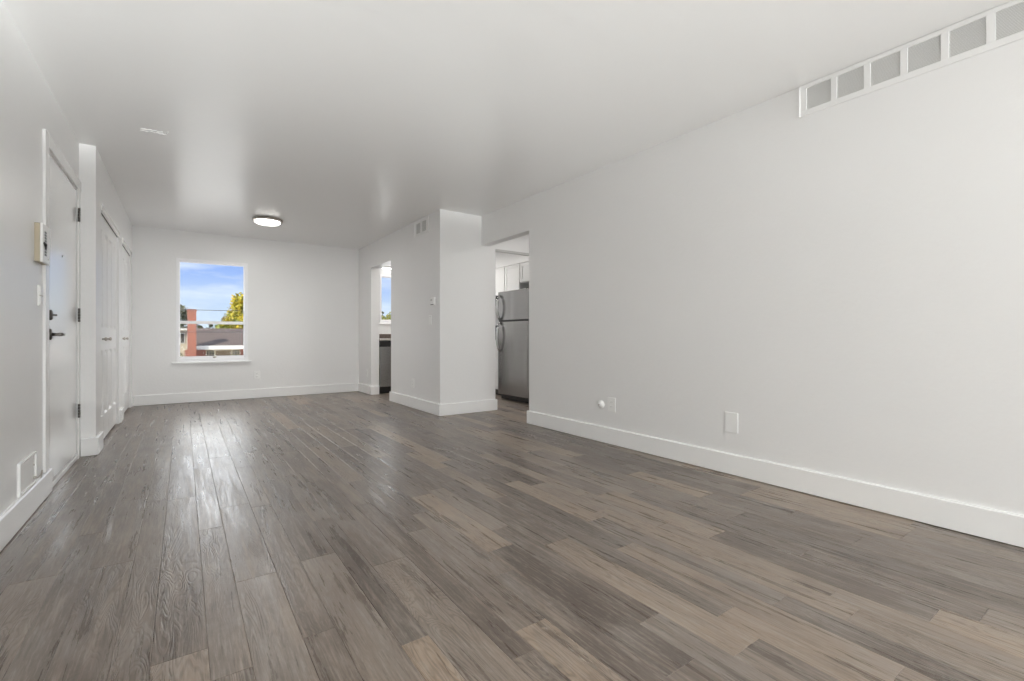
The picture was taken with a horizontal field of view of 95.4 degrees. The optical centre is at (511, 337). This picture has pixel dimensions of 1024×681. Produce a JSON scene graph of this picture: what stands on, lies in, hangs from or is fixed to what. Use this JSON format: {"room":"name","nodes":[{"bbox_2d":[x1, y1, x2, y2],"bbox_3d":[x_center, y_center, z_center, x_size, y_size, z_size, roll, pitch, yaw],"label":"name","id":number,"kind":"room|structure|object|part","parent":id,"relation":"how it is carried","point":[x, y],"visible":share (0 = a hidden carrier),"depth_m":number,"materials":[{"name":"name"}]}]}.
{"room":"empty living room","nodes":[
{"label":"empty living room","id":0,"kind":"room"},
{"bbox_2d":[0,0,78,514],"bbox_3d":[-0.276,-0.288,-0.865,0.120,2.480,10.904,0,0,-35],"label":"wall","id":1,"kind":"structure","parent":0,"point":[28,106],"depth_m":2.34,"materials":[{"name":"paint"}]},
{"bbox_2d":[0,468,52,551],"bbox_3d":[0.070,0.858,-1.236,0.018,0.137,9.900,0,0,-35],"label":"baseboard","id":2,"kind":"structure","parent":1,"relation":"attached to","point":[14,517],"depth_m":2.30,"materials":[{"name":"paint"}]},
{"bbox_2d":[17,451,36,497],"bbox_3d":[-2.502,0.703,2.407,0.012,0.166,0.318,0,0,-35],"label":"access panel","id":3,"kind":"object","parent":1,"relation":"attached to","point":[27,468],"visible":1,"depth_m":2.39,"materials":[{"name":"paint"}]},
{"bbox_3d":[-2.505,0.704,2.405,0.005,0.144,0.294,0,0,-35],"label":"panel","id":4,"kind":"part","parent":3,"relation":"part of","materials":[{"name":"white plastic"}]},
{"bbox_2d":[33,470,42,478],"bbox_3d":[-2.582,0.754,2.544,0.017,0.044,0.092,0,0,-23],"label":"stub","id":5,"kind":"object","parent":3,"relation":"attached to","point":[40,475],"visible":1,"depth_m":2.54,"materials":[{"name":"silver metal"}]},
{"bbox_2d":[37,285,42,305],"bbox_3d":[-2.655,-0.233,2.624,0.012,0.116,0.084,0,0,-35],"label":"wall switch","id":6,"kind":"object","parent":1,"relation":"attached to","point":[39,287],"visible":1,"depth_m":2.60,"materials":[{"name":"white plastic"}]},
{"bbox_2d":[34,222,49,265],"bbox_3d":[-2.630,-0.520,2.618,0.047,0.216,0.170,0,0,-35],"label":"intercom","id":7,"kind":"object","parent":1,"relation":"attached to","point":[41,231],"visible":1,"depth_m":2.56,"materials":[{"name":"beige plastic"}]},
{"bbox_2d":[43,129,80,486],"bbox_3d":[-3.062,-0.136,3.136,0.176,2.135,1.151,0,0,-35],"label":"door","id":8,"kind":"structure","parent":1,"relation":"in","point":[61,198],"depth_m":3.11,"materials":[{"name":"wood"}]},
{"bbox_3d":[-2.814,-0.016,2.886,0.058,0.068,0.149,0,0,-35],"label":"lever handle","id":9,"kind":"part","parent":8,"relation":"part of","materials":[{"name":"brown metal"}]},
{"bbox_2d":[79,143,131,456],"bbox_3d":[-4.245,-0.288,4.952,0.100,2.480,3.179,0,0,-35],"label":"wall","id":10,"kind":"structure","parent":0,"point":[97,187],"depth_m":3.67,"materials":[{"name":"paint"}]},
{"bbox_2d":[81,431,103,455],"bbox_3d":[-3.388,0.858,3.764,0.104,0.137,0.284,0,0,-35],"label":"baseboard","id":11,"kind":"structure","parent":10,"relation":"attached to","point":[93,445],"depth_m":3.66,"materials":[{"name":"paint"}]},
{"bbox_2d":[101,204,119,437],"bbox_3d":[-3.875,-0.094,4.444,0.110,2.052,1.350,0,0,-35],"label":"door","id":12,"kind":"structure","parent":10,"relation":"in","point":[110,235],"depth_m":4.53,"materials":[{"name":"paint"}]},
{"bbox_3d":[-3.843,-1.094,4.466,0.017,0.052,1.350,0,0,-35],"label":"track trim","id":13,"kind":"part","parent":12,"relation":"part of","materials":[{"name":"paint"}]},
{"bbox_2d":[119,407,123,422],"bbox_3d":[-4.313,0.858,5.151,0.018,0.137,0.270,0,0,-35],"label":"baseboard","id":14,"kind":"structure","parent":10,"relation":"attached to","point":[121,411],"depth_m":5.05,"materials":[{"name":"paint"}]},
{"bbox_2d":[122,238,131,411],"bbox_3d":[-4.762,-0.094,5.703,0.110,2.052,1.110,0,0,-35],"label":"door","id":15,"kind":"structure","parent":10,"relation":"in","point":[126,252],"depth_m":5.88,"materials":[{"name":"paint"}]},
{"bbox_3d":[-4.731,-1.094,5.725,0.017,0.052,1.110,0,0,-35],"label":"track trim","id":16,"kind":"part","parent":15,"relation":"part of","materials":[{"name":"paint"}]},
{"bbox_2d":[132,225,390,405],"bbox_3d":[-2.988,-0.288,7.869,5.516,2.480,0.140,0,0,-35],"label":"wall","id":17,"kind":"structure","parent":0,"point":[303,299],"depth_m":7.20,"materials":[{"name":"paint"}]},
{"bbox_2d":[172,258,250,363],"bbox_3d":[-4.384,-0.369,6.833,0.975,1.492,0.145,0,0,-35],"label":"window","id":18,"kind":"structure","parent":17,"relation":"in","point":[237,358],"depth_m":6.80,"materials":[{"name":"white plastic"}]},
{"bbox_3d":[-4.364,0.366,6.804,0.975,0.022,0.075,0,0,-35],"label":"sill","id":19,"kind":"part","parent":18,"relation":"part of","materials":[{"name":"paint"}]},
{"bbox_3d":[-4.407,-0.642,6.864,0.808,0.878,0.022,0,0,-35],"label":"sash","id":20,"kind":"part","parent":18,"relation":"part of","materials":[{"name":"white plastic"}]},
{"bbox_3d":[-4.389,0.038,6.838,0.808,0.538,0.022,0,0,-35],"label":"sash","id":21,"kind":"part","parent":18,"relation":"part of","materials":[{"name":"white plastic"}]},
{"bbox_2d":[131,383,378,406],"bbox_3d":[-3.638,0.858,6.925,3.166,0.137,0.654,0,0,-35],"label":"baseboard","id":22,"kind":"structure","parent":17,"relation":"attached to","point":[137,400],"depth_m":7.05,"materials":[{"name":"paint"}]},
{"bbox_2d":[254,371,259,378],"bbox_3d":[-3.903,0.580,7.132,0.084,0.120,0.010,0,0,-35],"label":"wall outlet","id":23,"kind":"object","parent":17,"relation":"attached to","point":[256,373],"visible":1,"depth_m":7.13,"materials":[{"name":"white plastic"}]},
{"bbox_2d":[379,274,390,323],"bbox_3d":[-2.001,-0.669,8.513,0.970,0.882,0.145,0,0,-35],"label":"window","id":24,"kind":"structure","parent":17,"relation":"in","point":[381,275],"depth_m":8.25,"materials":[{"name":"white plastic"}]},
{"bbox_2d":[379,334,390,337],"bbox_3d":[-1.927,-0.015,8.512,1.440,0.077,0.025,0,0,-35],"label":"backsplash","id":25,"kind":"structure","parent":17,"relation":"attached to","point":[380,335],"depth_m":8.27,"materials":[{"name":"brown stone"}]},
{"bbox_2d":[359,211,435,402],"bbox_3d":[-1.722,-0.288,6.846,0.135,2.480,2.992,0,0,-35],"label":"wall","id":26,"kind":"structure","parent":0,"point":[412,260],"depth_m":6.40,"materials":[{"name":"paint"}]},
{"bbox_2d":[414,216,428,237],"bbox_3d":[-1.151,-1.395,5.909,0.012,0.197,0.423,0,0,-35],"label":"air vent","id":27,"kind":"object","parent":26,"relation":"in","point":[421,226],"visible":1,"depth_m":5.90,"materials":[{"name":"paint"}]},
{"bbox_2d":[430,297,435,305],"bbox_3d":[-0.953,-0.428,5.611,0.031,0.104,0.112,0,0,-35],"label":"thermostat","id":28,"kind":"object","parent":26,"relation":"attached to","point":[433,299],"visible":1,"depth_m":5.58,"materials":[{"name":"white plastic"}]},
{"bbox_2d":[436,209,528,415],"bbox_3d":[0.050,-0.288,6.194,2.280,2.480,0.115,0,0,-35],"label":"wall partition","id":29,"kind":"structure","parent":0,"point":[465,268],"depth_m":5.68,"materials":[{"name":"paint"}]},
{"bbox_2d":[495,249,528,255],"bbox_3d":[0.395,-1.109,6.383,1.497,0.029,0.034,0,0,-35],"label":"trim","id":30,"kind":"structure","parent":29,"relation":"attached to","point":[496,250],"depth_m":6.09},
{"bbox_2d":[495,312,498,325],"bbox_3d":[0.643,-0.288,7.418,0.100,2.480,4.783,0,0,-35],"label":"wall","id":31,"kind":"structure","parent":0,"point":[496,318],"depth_m":8.65,"materials":[{"name":"paint"}]},
{"bbox_2d":[495,267,504,295],"bbox_3d":[-0.185,-0.931,8.159,0.399,0.485,0.760,0,0,-35],"label":"upper cabinet","id":32,"kind":"object","parent":31,"relation":"attached to","point":[499,272],"visible":0.23,"depth_m":7.86,"materials":[{"name":"white wood"}]},
{"bbox_2d":[505,263,528,290],"bbox_3d":[0.148,-0.821,7.660,0.430,0.705,0.420,0,0,-35],"label":"upper cabinet","id":33,"kind":"object","parent":31,"relation":"attached to","point":[512,272],"visible":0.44,"depth_m":7.53,"materials":[{"name":"white wood"}]},
{"bbox_3d":[0.005,-0.820,7.559,0.018,0.687,0.410,0,0,-35],"label":"cabinet door","id":34,"kind":"part","parent":33,"relation":"part of","materials":[{"name":"white wood"}]},
{"bbox_2d":[520,261,528,283],"bbox_3d":[0.534,-1.016,7.140,0.399,0.315,0.855,0,0,-35],"label":"upper cabinet","id":35,"kind":"object","parent":31,"relation":"attached to","point":[524,267],"visible":0.2,"depth_m":7.29,"materials":[{"name":"white wood"}]},
{"bbox_2d":[2,0,1011,249],"bbox_3d":[1.056,-1.583,2.031,5.634,0.150,14.343,0,0,-35],"label":"ceiling","id":36,"kind":"structure","parent":0,"point":[349,124],"depth_m":2.78,"materials":[{"name":"white paint"}]},
{"bbox_2d":[140,128,167,135],"bbox_3d":[-2.619,-1.507,3.415,0.167,0.007,0.091,0,0,-35],"label":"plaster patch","id":37,"kind":"object","parent":36,"relation":"attached to","point":[140,128],"visible":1,"depth_m":3.41,"materials":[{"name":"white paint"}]},
{"bbox_2d":[252,216,282,225],"bbox_3d":[-3.130,-1.474,5.967,0.352,0.069,0.352,0,0,-35],"label":"ceiling light","id":38,"kind":"object","parent":36,"relation":"attached to","point":[262,220],"visible":1,"depth_m":5.87,"materials":[{"name":"white glass"}]},
{"bbox_2d":[0,391,1023,680],"bbox_3d":[0.835,0.932,2.409,5.860,0.001,17.035,0,0,-35],"label":"floor","id":39,"kind":"structure","parent":0,"point":[356,535],"depth_m":1.88,"materials":[{"name":"wood"}]},
{"bbox_2d":[379,341,390,393],"bbox_3d":[-2.081,0.496,8.028,0.600,0.872,0.620,0,0,-35],"label":"dishwasher","id":40,"kind":"object","parent":39,"relation":"on","point":[384,346],"visible":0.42,"depth_m":7.66,"materials":[{"name":"grey metal"}]},
{"bbox_3d":[-1.919,0.107,7.798,0.600,0.095,0.058,0,0,-35],"label":"control panel","id":41,"kind":"part","parent":40,"relation":"part of","materials":[{"name":"black plastic"}]},
{"bbox_2d":[389,391,496,415],"bbox_3d":[-0.986,0.858,6.363,0.816,0.137,1.621,0,0,-35],"label":"baseboard","id":42,"kind":"structure","parent":39,"relation":"on","point":[437,409],"depth_m":5.77,"materials":[{"name":"paint"}]},
{"bbox_2d":[495,340,500,394],"bbox_3d":[0.068,0.489,7.549,0.669,0.885,0.510,0,0,-35],"label":"base cabinet","id":43,"kind":"object","parent":39,"relation":"on","point":[496,349],"visible":0.02,"depth_m":7.43,"materials":[{"name":"white wood"}]},
{"bbox_3d":[-0.198,0.522,7.361,0.018,0.580,0.490,0,0,-35],"label":"cabinet door","id":44,"kind":"part","parent":43,"relation":"part of","materials":[{"name":"white wood"}]},
{"bbox_2d":[496,287,528,402],"bbox_3d":[0.289,0.122,6.920,0.872,1.620,0.730,0,0,-35],"label":"refrigerator","id":45,"kind":"object","parent":39,"relation":"on","point":[512,307],"visible":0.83,"depth_m":6.68,"materials":[{"name":"silver metal"}]},
{"bbox_3d":[-0.202,-0.003,6.935,0.086,0.452,0.038,0,0,-35],"label":"handle","id":46,"kind":"part","parent":45,"relation":"part of","materials":[{"name":"silver metal"}]},
{"bbox_3d":[-0.202,-0.438,6.935,0.086,0.373,0.038,0,0,-35],"label":"handle","id":47,"kind":"part","parent":45,"relation":"part of","materials":[{"name":"silver metal"}]},
{"bbox_3d":[0.029,0.310,6.736,0.070,1.073,0.730,0,0,-35],"label":"fridge door","id":48,"kind":"part","parent":45,"relation":"part of","materials":[{"name":"metal"}]},
{"bbox_3d":[0.029,-0.461,6.736,0.070,0.426,0.730,0,0,-35],"label":"freezer door","id":49,"kind":"part","parent":45,"relation":"part of","materials":[{"name":"metal"}]},
{"bbox_2d":[495,252,528,268],"bbox_3d":[-0.077,-1.341,8.005,0.400,0.335,2.992,0,0,-35],"label":"wall","id":50,"kind":"structure","parent":0,"point":[501,259],"depth_m":7.65,"materials":[{"name":"paint"}]},
{"bbox_2d":[481,38,1023,514],"bbox_3d":[2.827,-0.288,1.366,0.115,2.480,10.976,0,0,-35],"label":"wall","id":51,"kind":"structure","parent":0,"point":[845,280],"depth_m":2.73,"materials":[{"name":"paint"}]},
{"bbox_2d":[598,400,603,408],"bbox_3d":[0.781,0.599,4.136,0.037,0.072,0.072,0,0,-35],"label":"cable jack","id":52,"kind":"object","parent":51,"relation":"attached to","point":[600,403],"visible":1,"depth_m":4.12,"materials":[{"name":"white plastic"}]},
{"bbox_2d":[608,397,615,411],"bbox_3d":[0.864,0.587,4.043,0.009,0.124,0.088,0,0,-35],"label":"cover plate","id":53,"kind":"object","parent":51,"relation":"attached to","point":[611,401],"visible":1,"depth_m":4.04,"materials":[{"name":"white plastic"}]},
{"bbox_2d":[725,412,737,433],"bbox_3d":[1.488,0.579,3.158,0.008,0.136,0.090,0,0,-35],"label":"cover plate","id":54,"kind":"object","parent":51,"relation":"attached to","point":[731,419],"visible":1,"depth_m":3.15,"materials":[{"name":"white plastic"}]},
{"bbox_2d":[527,410,1023,547],"bbox_3d":[3.097,0.858,0.967,0.133,0.137,10.012,0,0,-35],"label":"baseboard","id":55,"kind":"structure","parent":51,"relation":"attached to","point":[997,525],"depth_m":2.67,"materials":[{"name":"paint"}]},
{"bbox_2d":[798,0,1023,117],"bbox_3d":[2.156,-1.414,2.207,0.012,0.184,1.479,0,0,-35],"label":"air vent","id":56,"kind":"object","parent":51,"relation":"in","point":[1001,25],"visible":1,"depth_m":2.35,"materials":[{"name":"paint"}]},
{"bbox_3d":[1.794,-1.419,2.726,0.003,0.128,0.128,0,0,-35],"label":"louvre panel","id":57,"kind":"part","parent":56,"relation":"part of","materials":[{"name":"paint"}]},
{"bbox_3d":[1.885,-1.419,2.596,0.003,0.128,0.128,0,0,-35],"label":"louvre panel","id":58,"kind":"part","parent":56,"relation":"part of","materials":[{"name":"paint"}]},
{"bbox_3d":[1.976,-1.419,2.467,0.003,0.128,0.128,0,0,-35],"label":"louvre panel","id":59,"kind":"part","parent":56,"relation":"part of","materials":[{"name":"paint"}]},
{"bbox_3d":[2.067,-1.419,2.338,0.003,0.128,0.128,0,0,-35],"label":"louvre panel","id":60,"kind":"part","parent":56,"relation":"part of","materials":[{"name":"paint"}]},
{"bbox_3d":[2.158,-1.419,2.209,0.003,0.128,0.128,0,0,-35],"label":"louvre panel","id":61,"kind":"part","parent":56,"relation":"part of","materials":[{"name":"paint"}]},
{"bbox_3d":[2.249,-1.419,2.080,0.003,0.128,0.128,0,0,-35],"label":"louvre panel","id":62,"kind":"part","parent":56,"relation":"part of","materials":[{"name":"paint"}]},
{"label":"outside","id":63,"kind":"structure","parent":0,"visible":0},
{"bbox_3d":[-52.982,3.782,127.213,180.000,0.200,251.000,0,0,-35],"label":"ground","id":64,"kind":"structure","parent":63,"visible":0},
{"bbox_2d":[180,328,186,356],"bbox_3d":[-42.236,1.332,55.871,6.150,4.700,7.000,0,0,-35],"label":"house","id":65,"kind":"structure","parent":64,"relation":"on","point":[183,331],"depth_m":54.70,"materials":[{"name":"paint"}]},
{"bbox_2d":[180,304,197,327],"bbox_3d":[-47.956,-0.604,66.553,5.185,8.585,3.022,0,0,-35],"label":"tree","id":66,"kind":"object","parent":64,"relation":"on","point":[183,313],"visible":0.23,"depth_m":66.73,"materials":[{"name":"green plant"}]},
{"bbox_2d":[180,309,232,310],"bbox_3d":[-24.193,-0.943,31.885,25.504,9.250,0.320,0,0,-35],"label":"overhead wire","id":67,"kind":"object","parent":64,"relation":"on","point":[180,309],"visible":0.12,"depth_m":33.75,"materials":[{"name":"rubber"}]},
{"bbox_2d":[185,309,243,355],"bbox_3d":[-32.003,0.377,56.325,12.400,6.610,11.050,0,0,-35],"label":"brick house","id":68,"kind":"structure","parent":64,"relation":"on","point":[200,341],"depth_m":51.51,"materials":[{"name":"red brick"}]},
{"bbox_3d":[-32.882,1.782,50.805,0.660,0.680,0.010,0,0,-35],"label":"pane","id":69,"kind":"part","parent":68,"relation":"part of","materials":[{"name":"grey glass"}]},
{"bbox_3d":[-31.893,1.782,51.502,1.400,0.680,0.010,0,0,-35],"label":"pane","id":70,"kind":"part","parent":68,"relation":"part of","materials":[{"name":"beige glass"}]},
{"bbox_2d":[214,292,243,328],"bbox_3d":[-39.595,-1.790,69.640,8.384,10.957,5.584,0,0,-35],"label":"autumn tree","id":71,"kind":"object","parent":64,"relation":"on","point":[236,315],"visible":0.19,"depth_m":68.05,"materials":[{"name":"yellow plant"}]},
{"bbox_2d":[382,312,390,319],"bbox_3d":[-20.834,-0.483,80.920,7.123,8.348,4.416,0,0,-35],"label":"bushy tree","id":72,"kind":"object","parent":64,"relation":"on","point":[388,317],"visible":0.04,"depth_m":79.83,"materials":[{"name":"green plant"}]}
]}

